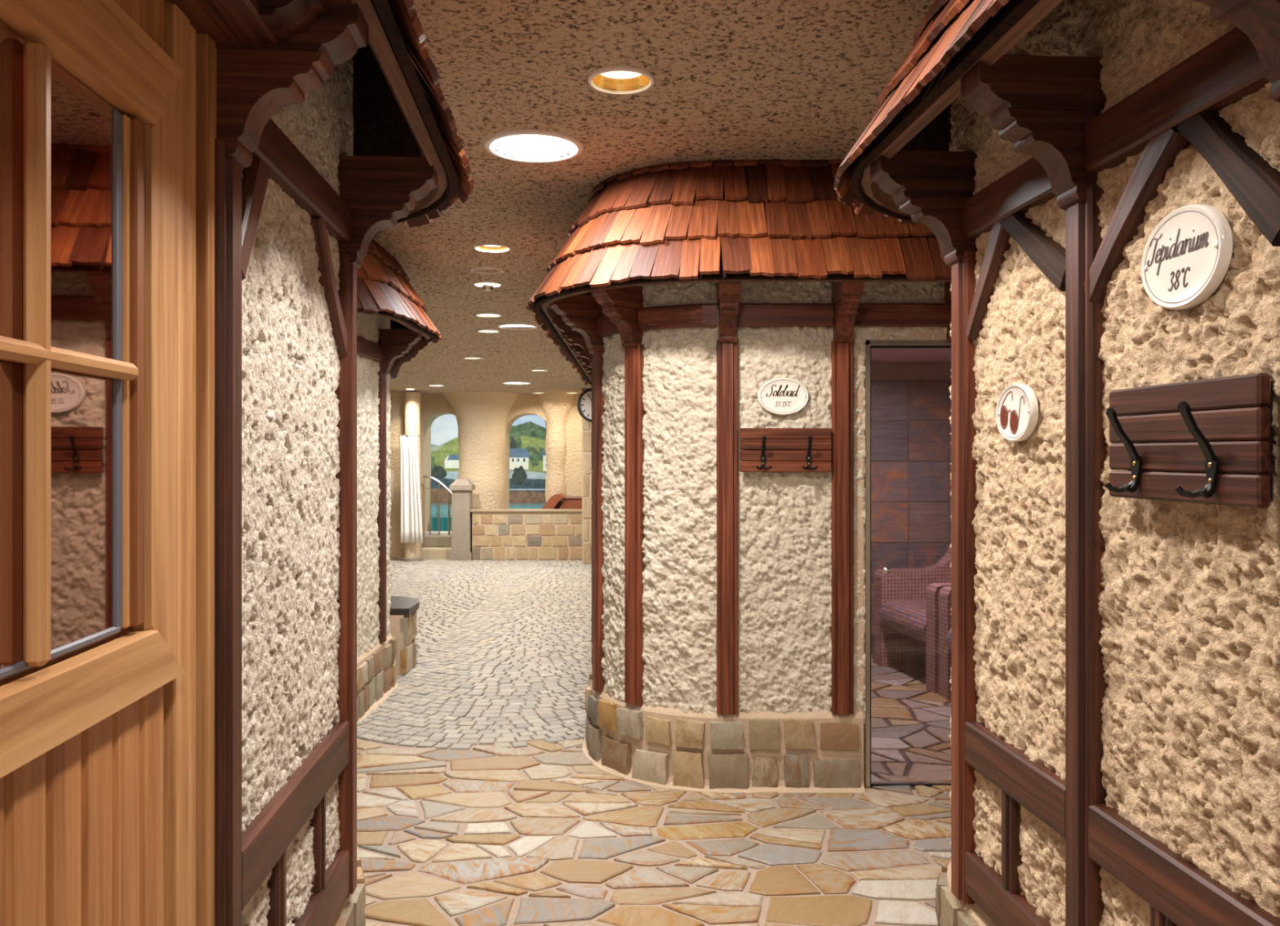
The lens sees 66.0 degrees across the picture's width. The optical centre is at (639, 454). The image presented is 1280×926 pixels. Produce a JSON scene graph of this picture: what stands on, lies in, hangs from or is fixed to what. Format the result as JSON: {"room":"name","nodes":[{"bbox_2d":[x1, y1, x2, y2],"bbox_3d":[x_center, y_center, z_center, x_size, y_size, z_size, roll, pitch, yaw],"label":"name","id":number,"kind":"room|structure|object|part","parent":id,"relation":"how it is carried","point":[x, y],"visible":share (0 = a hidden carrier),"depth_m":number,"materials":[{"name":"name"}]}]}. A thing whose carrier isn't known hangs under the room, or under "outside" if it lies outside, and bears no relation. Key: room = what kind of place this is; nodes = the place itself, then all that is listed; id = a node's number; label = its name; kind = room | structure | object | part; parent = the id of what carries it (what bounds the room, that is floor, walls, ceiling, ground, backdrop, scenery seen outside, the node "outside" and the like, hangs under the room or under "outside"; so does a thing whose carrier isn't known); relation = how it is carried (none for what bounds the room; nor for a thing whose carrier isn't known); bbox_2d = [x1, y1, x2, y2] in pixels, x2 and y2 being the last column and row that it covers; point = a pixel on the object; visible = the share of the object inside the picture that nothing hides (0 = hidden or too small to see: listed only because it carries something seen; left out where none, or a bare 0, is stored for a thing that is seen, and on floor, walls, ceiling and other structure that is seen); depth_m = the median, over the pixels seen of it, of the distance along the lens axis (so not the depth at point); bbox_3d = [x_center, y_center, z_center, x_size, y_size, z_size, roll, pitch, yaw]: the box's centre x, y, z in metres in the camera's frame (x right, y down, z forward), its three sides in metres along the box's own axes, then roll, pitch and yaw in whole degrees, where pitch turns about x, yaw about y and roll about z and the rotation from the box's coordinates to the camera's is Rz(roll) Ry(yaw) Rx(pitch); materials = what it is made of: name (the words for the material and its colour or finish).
{"room":"spa corridor","nodes":[
{"label":"spa corridor","id":0,"kind":"room"},
{"bbox_2d":[168,0,328,44],"bbox_3d":[-0.565,0.055,0.070,0.310,2.950,3.344,0,0,-4],"label":"shingle roof","id":1,"kind":"structure","parent":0,"point":[225,21],"depth_m":1.59,"materials":[{"name":"brown wood"}]},
{"bbox_2d":[0,0,185,925],"bbox_3d":[-0.688,0.360,0.957,0.065,2.340,1.109,0,0,-4],"label":"door","id":2,"kind":"structure","parent":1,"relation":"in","point":[89,88],"depth_m":1.24,"materials":[{"name":"brown wood"}]},
{"bbox_3d":[-0.691,0.060,0.996,0.004,0.347,0.246,0,0,-4],"label":"pane","id":3,"kind":"part","parent":2,"relation":"part of","materials":[{"name":"clear glass"}]},
{"bbox_3d":[-0.691,-0.291,0.996,0.004,0.357,0.246,0,0,-4],"label":"pane","id":4,"kind":"part","parent":2,"relation":"part of","materials":[{"name":"clear glass"}]},
{"bbox_3d":[-0.709,-0.291,1.234,0.004,0.357,0.233,0,0,-4],"label":"pane","id":5,"kind":"part","parent":2,"relation":"part of","materials":[{"name":"clear glass"}]},
{"bbox_3d":[-0.709,0.060,1.234,0.004,0.347,0.233,0,0,-4],"label":"pane","id":6,"kind":"part","parent":2,"relation":"part of","materials":[{"name":"clear glass"}]},
{"bbox_3d":[-0.679,-0.530,1.015,0.040,0.110,0.995,0,0,-4],"label":"window casing","id":7,"kind":"part","parent":2,"relation":"part of","materials":[{"name":"brown wood"}]},
{"bbox_3d":[-0.679,0.293,1.015,0.040,0.082,0.995,0,0,-4],"label":"window casing","id":8,"kind":"part","parent":2,"relation":"part of","materials":[{"name":"brown wood"}]},
{"bbox_3d":[-0.719,-0.126,1.462,0.026,0.919,0.097,0,0,-4],"label":"window casing","id":9,"kind":"part","parent":2,"relation":"part of","materials":[{"name":"brown wood"}]},
{"bbox_2d":[163,0,216,925],"bbox_3d":[-0.739,0.360,1.605,0.066,2.340,0.190,0,0,-4],"label":"trim","id":10,"kind":"structure","parent":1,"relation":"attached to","point":[188,699],"depth_m":1.59,"materials":[{"name":"brown wood"}]},
{"bbox_2d":[214,0,438,925],"bbox_3d":[-0.907,0.065,2.558,0.830,2.970,1.955,0,0,-32],"label":"wall","id":11,"kind":"structure","parent":0,"point":[297,215],"depth_m":2.07,"materials":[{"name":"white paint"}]},
{"bbox_3d":[-0.729,0.319,1.701,0.066,1.698,0.096,0,0,-4],"label":"post","id":12,"kind":"part","parent":11,"relation":"part of","materials":[{"name":"brown wood"}]},
{"bbox_3d":[-0.798,0.319,2.641,0.066,1.698,0.096,0,0,-4],"label":"post","id":13,"kind":"part","parent":11,"relation":"part of","materials":[{"name":"brown wood"}]},
{"bbox_2d":[351,0,474,227],"bbox_3d":[-0.796,-1.179,2.068,1.157,0.850,3.337,0,0,-21],"label":"eave","id":14,"kind":"object","parent":11,"relation":"attached to","point":[400,108],"visible":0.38,"depth_m":2.51,"materials":[{"name":"brown wood"}]},
{"bbox_2d":[356,312,427,722],"bbox_3d":[-2.995,0.065,6.050,3.210,2.970,1.880,0,0,0],"label":"wall","id":15,"kind":"structure","parent":0,"point":[381,350],"depth_m":6.06,"materials":[{"name":"beige paint"}]},
{"bbox_3d":[-1.638,0.329,6.220,0.064,1.698,0.090,0,0,0],"label":"post","id":16,"kind":"part","parent":15,"relation":"part of","materials":[{"name":"brown wood"}]},
{"bbox_2d":[356,239,442,343],"bbox_3d":[-2.167,-1.178,6.056,1.748,0.852,2.088,0,0,0],"label":"eave","id":17,"kind":"object","parent":15,"relation":"attached to","point":[384,289],"visible":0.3,"depth_m":5.60,"materials":[{"name":"brown wood"}]},
{"bbox_2d":[389,391,582,559],"bbox_3d":[-3.000,0.080,14.933,8.800,2.900,1.266,0,0,0],"label":"wall","id":18,"kind":"structure","parent":0,"point":[485,420],"depth_m":14.81,"materials":[{"name":"beige paint"}]},
{"bbox_2d":[390,470,393,501],"bbox_3d":[-3.620,0.455,14.293,0.080,0.450,0.017,0,0,0],"label":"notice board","id":19,"kind":"object","parent":18,"relation":"attached to","point":[391,471],"visible":0.52,"depth_m":14.28,"materials":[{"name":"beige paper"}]},
{"bbox_2d":[431,413,459,502],"bbox_3d":[-3.950,0.078,20.003,0.563,1.789,0.053,0,0,0],"label":"painting","id":20,"kind":"object","parent":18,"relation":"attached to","point":[445,453],"depth_m":20.01,"materials":[{"name":"paint"}]},
{"bbox_2d":[509,414,546,502],"bbox_3d":[-2.269,0.086,20.003,0.745,1.772,0.053,0,0,0],"label":"painting","id":21,"kind":"object","parent":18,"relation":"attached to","point":[527,461],"depth_m":20.00,"materials":[{"name":"paint"}]},
{"bbox_2d":[541,493,582,508],"bbox_3d":[-1.195,0.858,14.720,0.710,0.545,0.400,0,0,0],"label":"lounger","id":22,"kind":"object","parent":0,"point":[570,502],"visible":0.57,"depth_m":14.59,"materials":[{"name":"brown plastic"}]},
{"bbox_3d":[-1.070,0.890,14.750,0.460,0.480,0.300,0,0,0],"label":"backrest","id":23,"kind":"part","parent":22,"relation":"part of","materials":[{"name":"brown plastic"}]},
{"bbox_2d":[356,558,951,925],"bbox_3d":[-0.500,1.572,9.500,14.000,0.116,25.000,0,0,0],"label":"floor","id":24,"kind":"structure","parent":0,"point":[480,800],"depth_m":4.22,"materials":[{"name":"stone"}]},
{"bbox_2d":[388,595,419,675],"bbox_3d":[-2.245,1.295,7.087,1.310,0.470,0.626,0,0,0],"label":"bench","id":25,"kind":"object","parent":24,"relation":"on","point":[403,610],"visible":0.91,"depth_m":6.81,"materials":[{"name":"beige stone"}]},
{"bbox_3d":[-2.245,1.083,7.090,1.310,0.045,0.620,0,0,0],"label":"seat","id":26,"kind":"part","parent":25,"relation":"part of","materials":[{"name":"grey stone"}]},
{"bbox_2d":[401,391,422,561],"bbox_3d":[-3.270,0.320,14.150,0.300,2.420,0.300,0,0,0],"label":"round column","id":27,"kind":"structure","parent":24,"relation":"on","point":[411,399],"depth_m":14.06,"materials":[{"name":"stone"}]},
{"bbox_2d":[399,434,422,542],"bbox_3d":[-3.248,0.484,13.993,0.347,1.532,0.058,0,0,5],"label":"curtain","id":28,"kind":"object","parent":27,"relation":"hanging from","point":[411,519],"visible":1,"depth_m":13.98,"materials":[{"name":"white fabric"}]},
{"bbox_3d":[-3.280,-0.270,14.000,0.280,0.024,0.024,0,0,0],"label":"rail","id":29,"kind":"part","parent":28,"relation":"part of","materials":[{"name":"silver metal"}]},
{"bbox_2d":[420,533,451,559],"bbox_3d":[-2.950,1.370,14.660,0.500,0.320,0.680,0,0,0],"label":"steps","id":30,"kind":"structure","parent":24,"relation":"on","point":[437,546],"depth_m":14.53,"materials":[{"name":"stone"}]},
{"bbox_2d":[422,475,452,534],"bbox_3d":[-3.024,0.760,14.800,0.473,0.896,0.036,0,0,0],"label":"handrail","id":31,"kind":"object","parent":30,"relation":"on","point":[430,477],"visible":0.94,"depth_m":14.79,"materials":[{"name":"silver metal"}]},
{"bbox_3d":[-3.131,0.742,14.800,0.177,0.477,0.016,0,0,0],"label":"rail","id":32,"kind":"part","parent":31,"relation":"part of","materials":[{"name":"silver metal"}]},
{"bbox_3d":[-3.024,0.467,14.800,0.473,0.311,0.036,0,0,0],"label":"rail","id":33,"kind":"part","parent":31,"relation":"part of","materials":[{"name":"silver metal"}]},
{"bbox_2d":[422,530,451,547],"bbox_3d":[-2.300,1.360,15.290,2.000,0.340,0.620,0,0,0],"label":"rim","id":34,"kind":"object","parent":24,"relation":"on","point":[427,533],"visible":0.04,"depth_m":15.00,"materials":[{"name":"white"}]},
{"bbox_2d":[448,478,475,560],"bbox_3d":[-2.580,0.940,14.300,0.320,1.180,0.320,0,0,0],"label":"granite pillar","id":35,"kind":"structure","parent":24,"relation":"on","point":[462,489],"depth_m":14.17,"materials":[{"name":"beige stone"}]},
{"bbox_2d":[431,502,545,530],"bbox_3d":[-4.010,1.255,17.675,5.780,0.550,4.550,0,0,0],"label":"pool water","id":36,"kind":"object","parent":24,"relation":"on","point":[443,506],"visible":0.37,"depth_m":17.20,"materials":[{"name":"teal liquid"}]},
{"bbox_2d":[470,508,582,560],"bbox_3d":[-1.615,1.163,14.305,1.670,0.735,0.270,0,0,0],"label":"wall","id":37,"kind":"structure","parent":24,"relation":"on","point":[497,534],"depth_m":14.19,"materials":[{"name":"stone"}]},
{"bbox_2d":[582,388,591,564],"bbox_3d":[-0.657,0.080,14.068,0.313,2.900,0.765,0,0,0],"label":"stone pilaster","id":38,"kind":"object","parent":24,"relation":"on","point":[586,425],"visible":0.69,"depth_m":13.69,"materials":[{"name":"beige stone"}]},
{"bbox_2d":[577,387,591,422],"bbox_3d":[-0.635,-0.685,13.627,0.470,0.470,0.065,0,0,0],"label":"wall clock","id":39,"kind":"object","parent":38,"relation":"attached to","point":[584,400],"visible":0.41,"depth_m":13.63,"materials":[{"name":"black paint"}]},
{"bbox_2d":[874,542,951,693],"bbox_3d":[2.231,0.786,6.787,0.935,1.460,0.920,0,0,-11],"label":"armchair","id":40,"kind":"object","parent":24,"relation":"on","point":[906,600],"visible":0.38,"depth_m":7.04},
{"bbox_3d":[2.035,1.278,6.750,0.535,0.475,0.674,0,0,-11],"label":"seat","id":41,"kind":"part","parent":40,"relation":"part of","materials":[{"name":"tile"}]},
{"bbox_3d":[2.313,0.786,6.396,0.920,1.460,0.120,0,0,-11],"label":"armrest","id":42,"kind":"part","parent":40,"relation":"part of","materials":[{"name":"tile"}]},
{"bbox_2d":[938,586,951,699],"bbox_3d":[2.413,0.786,5.837,0.935,1.460,0.920,0,0,-11],"label":"armchair","id":43,"kind":"object","parent":24,"relation":"on","point":[944,593],"visible":0.07,"depth_m":6.12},
{"bbox_3d":[2.216,1.278,5.799,0.535,0.475,0.674,0,0,-11],"label":"seat","id":44,"kind":"part","parent":43,"relation":"part of","materials":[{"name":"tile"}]},
{"bbox_2d":[373,0,935,394],"bbox_3d":[-0.500,-1.136,6.200,14.000,0.453,18.400,0,0,0],"label":"ceiling","id":45,"kind":"structure","parent":0,"point":[800,80],"depth_m":3.84,"materials":[{"name":"beige paint"}]},
{"bbox_2d":[427,383,444,386],"bbox_3d":[-2.690,-0.920,13.000,0.211,0.024,0.211,0,0,0],"label":"recessed light","id":46,"kind":"object","parent":45,"relation":"in","point":[432,384],"visible":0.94,"depth_m":12.93,"materials":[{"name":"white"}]},
{"bbox_2d":[463,355,484,359],"bbox_3d":[-1.790,-1.046,10.626,0.230,0.024,0.230,0,0,0],"label":"recessed light","id":47,"kind":"object","parent":45,"relation":"in","point":[469,357],"visible":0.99,"depth_m":10.58,"materials":[{"name":"white"}]},
{"bbox_2d":[470,266,503,274],"bbox_3d":[-1.042,-1.258,6.703,0.229,0.024,0.229,0,0,0],"label":"recessed light","id":48,"kind":"object","parent":45,"relation":"in","point":[484,269],"visible":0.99,"depth_m":6.73,"materials":[{"name":"white"}]},
{"bbox_3d":[-1.042,-1.264,6.703,0.196,0.004,0.196,0,0,0],"label":"plate","id":49,"kind":"part","parent":48,"relation":"part of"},
{"bbox_2d":[473,280,502,290],"bbox_3d":[-1.099,-1.226,7.110,0.205,0.089,0.205,0,0,0],"label":"ceiling lamp","id":50,"kind":"object","parent":45,"relation":"attached to","point":[486,285],"visible":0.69,"depth_m":7.08,"materials":[{"name":"white"}]},
{"bbox_3d":[-1.099,-1.219,7.110,0.084,0.075,0.084,0,0,0],"label":"bulb","id":51,"kind":"part","parent":50,"relation":"part of","materials":[{"name":"white glass"}]},
{"bbox_2d":[475,311,502,317],"bbox_3d":[-1.270,-1.174,8.252,0.223,0.024,0.223,0,0,0],"label":"recessed light","id":52,"kind":"object","parent":45,"relation":"in","point":[483,314],"visible":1,"depth_m":8.25,"materials":[{"name":"white"}]},
{"bbox_2d":[478,314,498,315],"bbox_3d":[-1.270,-1.173,8.252,0.188,0.004,0.188,0,0,0],"label":"diffuser","id":53,"kind":"object","parent":52,"relation":"attached to","point":[478,314],"depth_m":8.27,"materials":[{"name":"white"}]},
{"bbox_2d":[476,328,500,333],"bbox_3d":[-1.383,-1.134,8.992,0.210,0.024,0.210,0,0,0],"label":"recessed light","id":54,"kind":"object","parent":45,"relation":"in","point":[481,330],"visible":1,"depth_m":8.95,"materials":[{"name":"white"}]},
{"bbox_2d":[473,243,511,252],"bbox_3d":[-0.918,-1.296,6.119,0.231,0.036,0.231,0,0,0],"label":"recessed light","id":55,"kind":"object","parent":45,"relation":"in","point":[487,247],"visible":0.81,"depth_m":6.18,"materials":[{"name":"white"}]},
{"bbox_2d":[501,381,531,384],"bbox_3d":[-1.598,-0.932,12.748,0.390,0.024,0.390,0,0,0],"label":"recessed light","id":56,"kind":"object","parent":45,"relation":"in","point":[506,382],"visible":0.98,"depth_m":12.72,"materials":[{"name":"white"}]},
{"bbox_2d":[496,321,537,329],"bbox_3d":[-1.093,-1.147,8.768,0.363,0.024,0.363,0,0,0],"label":"recessed light","id":57,"kind":"object","parent":45,"relation":"in","point":[500,325],"visible":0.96,"depth_m":8.66,"materials":[{"name":"white"}]},
{"bbox_2d":[500,324,533,326],"bbox_3d":[-1.093,-1.145,8.768,0.307,0.004,0.307,0,0,0],"label":"diffuser","id":58,"kind":"object","parent":57,"relation":"attached to","point":[500,325],"depth_m":8.74,"materials":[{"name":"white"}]},
{"bbox_2d":[484,129,583,163],"bbox_3d":[-0.464,-1.350,4.312,0.435,0.024,0.435,0,0,0],"label":"recessed light","id":59,"kind":"object","parent":45,"relation":"in","point":[525,145],"visible":1,"depth_m":4.32,"materials":[{"name":"white plastic"}]},
{"bbox_2d":[491,134,575,158],"bbox_3d":[-0.464,-1.356,4.312,0.368,0.004,0.368,0,0,0],"label":"diffuser","id":60,"kind":"object","parent":59,"relation":"attached to","point":[518,146],"depth_m":4.33,"materials":[{"name":"white plastic"}]},
{"bbox_2d":[530,368,547,371],"bbox_3d":[-1.183,-0.996,11.559,0.208,0.024,0.208,0,0,0],"label":"recessed light","id":61,"kind":"object","parent":45,"relation":"in","point":[532,370],"visible":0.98,"depth_m":11.56,"materials":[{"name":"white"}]},
{"bbox_2d":[565,391,578,393],"bbox_3d":[-1.000,-0.920,14.550,0.187,0.024,0.187,0,0,0],"label":"recessed light","id":62,"kind":"object","parent":45,"relation":"in","point":[566,392],"visible":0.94,"depth_m":14.53,"materials":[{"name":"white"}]},
{"bbox_2d":[587,66,654,94],"bbox_3d":[-0.068,-1.364,3.546,0.242,0.052,0.242,0,0,0],"label":"ceiling lamp","id":63,"kind":"object","parent":45,"relation":"attached to","point":[626,80],"visible":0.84,"depth_m":3.60,"materials":[{"name":"gold metal"}]},
{"bbox_2d":[601,71,641,79],"bbox_3d":[-0.068,-1.388,3.546,0.176,0.004,0.176,0,0,0],"label":"diffuser","id":64,"kind":"object","parent":63,"relation":"attached to","point":[618,74],"depth_m":3.60,"materials":[{"name":"white plastic"}]},
{"bbox_2d":[549,280,951,794],"bbox_3d":[1.456,0.170,8.275,3.888,2.760,8.051,0,0,0],"label":"wall","id":65,"kind":"structure","parent":0,"point":[728,607],"depth_m":4.50,"materials":[{"name":"beige paint"}]},
{"bbox_3d":[-0.202,0.329,4.935,0.064,1.698,0.098,0,0,-20],"label":"post","id":66,"kind":"part","parent":65,"relation":"part of","materials":[{"name":"brown wood"}]},
{"bbox_3d":[-0.023,0.329,4.668,0.098,1.698,0.064,0,0,42],"label":"post","id":67,"kind":"part","parent":65,"relation":"part of","materials":[{"name":"brown wood"}]},
{"bbox_3d":[0.399,0.329,4.498,0.098,1.698,0.064,0,0,2],"label":"post","id":68,"kind":"part","parent":65,"relation":"part of","materials":[{"name":"brown wood"}]},
{"bbox_2d":[525,159,951,386],"bbox_3d":[0.855,-1.161,7.412,2.895,0.849,6.533,0,0,0],"label":"shingle roof","id":69,"kind":"structure","parent":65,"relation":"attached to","point":[730,220],"depth_m":4.34,"materials":[{"name":"brown wood"}]},
{"bbox_2d":[757,377,808,414],"bbox_3d":[0.653,-0.265,4.483,0.234,0.170,0.018,0,0,0],"label":"oval sign","id":70,"kind":"object","parent":65,"relation":"attached to","point":[778,396],"visible":1,"depth_m":4.48,"materials":[{"name":"white ceramic"}]},
{"bbox_2d":[739,427,831,471],"bbox_3d":[0.661,-0.021,4.448,0.415,0.199,0.099,0,0,0],"label":"coat rack","id":71,"kind":"object","parent":65,"relation":"attached to","point":[818,449],"visible":1,"depth_m":4.45,"materials":[{"name":"brown wood"}]},
{"bbox_3d":[0.923,0.329,4.498,0.098,1.698,0.064,0,0,0],"label":"post","id":72,"kind":"part","parent":65,"relation":"part of","materials":[{"name":"brown wood"}]},
{"bbox_2d":[864,340,951,787],"bbox_3d":[1.445,0.502,4.524,0.830,2.055,0.071,0,0,0],"label":"door","id":73,"kind":"structure","parent":65,"relation":"in","point":[869,344],"depth_m":4.50,"materials":[{"name":"clear glass"}]},
{"bbox_3d":[1.042,0.502,4.530,0.024,2.055,0.060,0,0,0],"label":"frame","id":74,"kind":"part","parent":73,"relation":"part of","materials":[{"name":"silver metal"}]},
{"bbox_3d":[1.128,0.530,4.510,0.036,0.036,0.041,0,0,0],"label":"knob","id":75,"kind":"part","parent":73,"relation":"part of","materials":[{"name":"silver metal"}]},
{"bbox_3d":[1.445,-0.513,4.530,0.830,0.024,0.060,0,0,0],"label":"frame","id":76,"kind":"part","parent":73,"relation":"part of","materials":[{"name":"silver metal"}]},
{"bbox_2d":[871,348,951,653],"bbox_3d":[2.000,0.410,6.145,2.800,2.400,3.010,0,0,0],"label":"wall","id":77,"kind":"structure","parent":0,"point":[911,400],"depth_m":7.53,"materials":[{"name":"tile"}]},
{"bbox_2d":[870,0,1279,925],"bbox_3d":[1.260,0.065,0.857,1.286,2.970,4.914,0,0,0],"label":"wall","id":78,"kind":"structure","parent":0,"point":[1114,735],"depth_m":1.95,"materials":[{"name":"paint"}]},
{"bbox_2d":[833,0,1062,225],"bbox_3d":[1.313,-1.179,2.096,1.558,0.853,2.736,0,0,0],"label":"eave","id":79,"kind":"object","parent":78,"relation":"attached to","point":[913,111],"visible":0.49,"depth_m":2.26,"materials":[{"name":"brown wood"}]},
{"bbox_3d":[0.866,0.319,2.609,0.066,1.698,0.096,0,0,-4],"label":"post","id":80,"kind":"part","parent":78,"relation":"part of","materials":[{"name":"brown wood"}]},
{"bbox_2d":[995,382,1038,441],"bbox_3d":[0.875,-0.098,2.294,0.019,0.136,0.186,0,0,-4],"label":"oval sign","id":81,"kind":"object","parent":78,"relation":"attached to","point":[1017,406],"visible":1,"depth_m":2.27,"materials":[{"name":"white ceramic"}]},
{"bbox_2d":[1000,391,1024,434],"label":"print","id":82,"kind":"object","parent":81,"relation":"attached to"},
{"bbox_3d":[0.911,0.319,2.001,0.066,1.698,0.096,0,0,-4],"label":"post","id":83,"kind":"part","parent":78,"relation":"part of","materials":[{"name":"brown wood"}]},
{"bbox_2d":[1141,204,1232,309],"bbox_3d":[0.921,-0.334,1.671,0.019,0.173,0.227,0,0,-4],"label":"oval sign","id":84,"kind":"object","parent":78,"relation":"attached to","point":[1187,255],"visible":1,"depth_m":1.65,"materials":[{"name":"white ceramic"}]},
{"bbox_2d":[1104,373,1273,507],"bbox_3d":[0.888,-0.021,1.647,0.099,0.199,0.404,0,0,-4],"label":"coat rack","id":85,"kind":"object","parent":78,"relation":"attached to","point":[1136,461],"visible":1,"depth_m":1.58,"materials":[{"name":"brown wood"}]}
]}

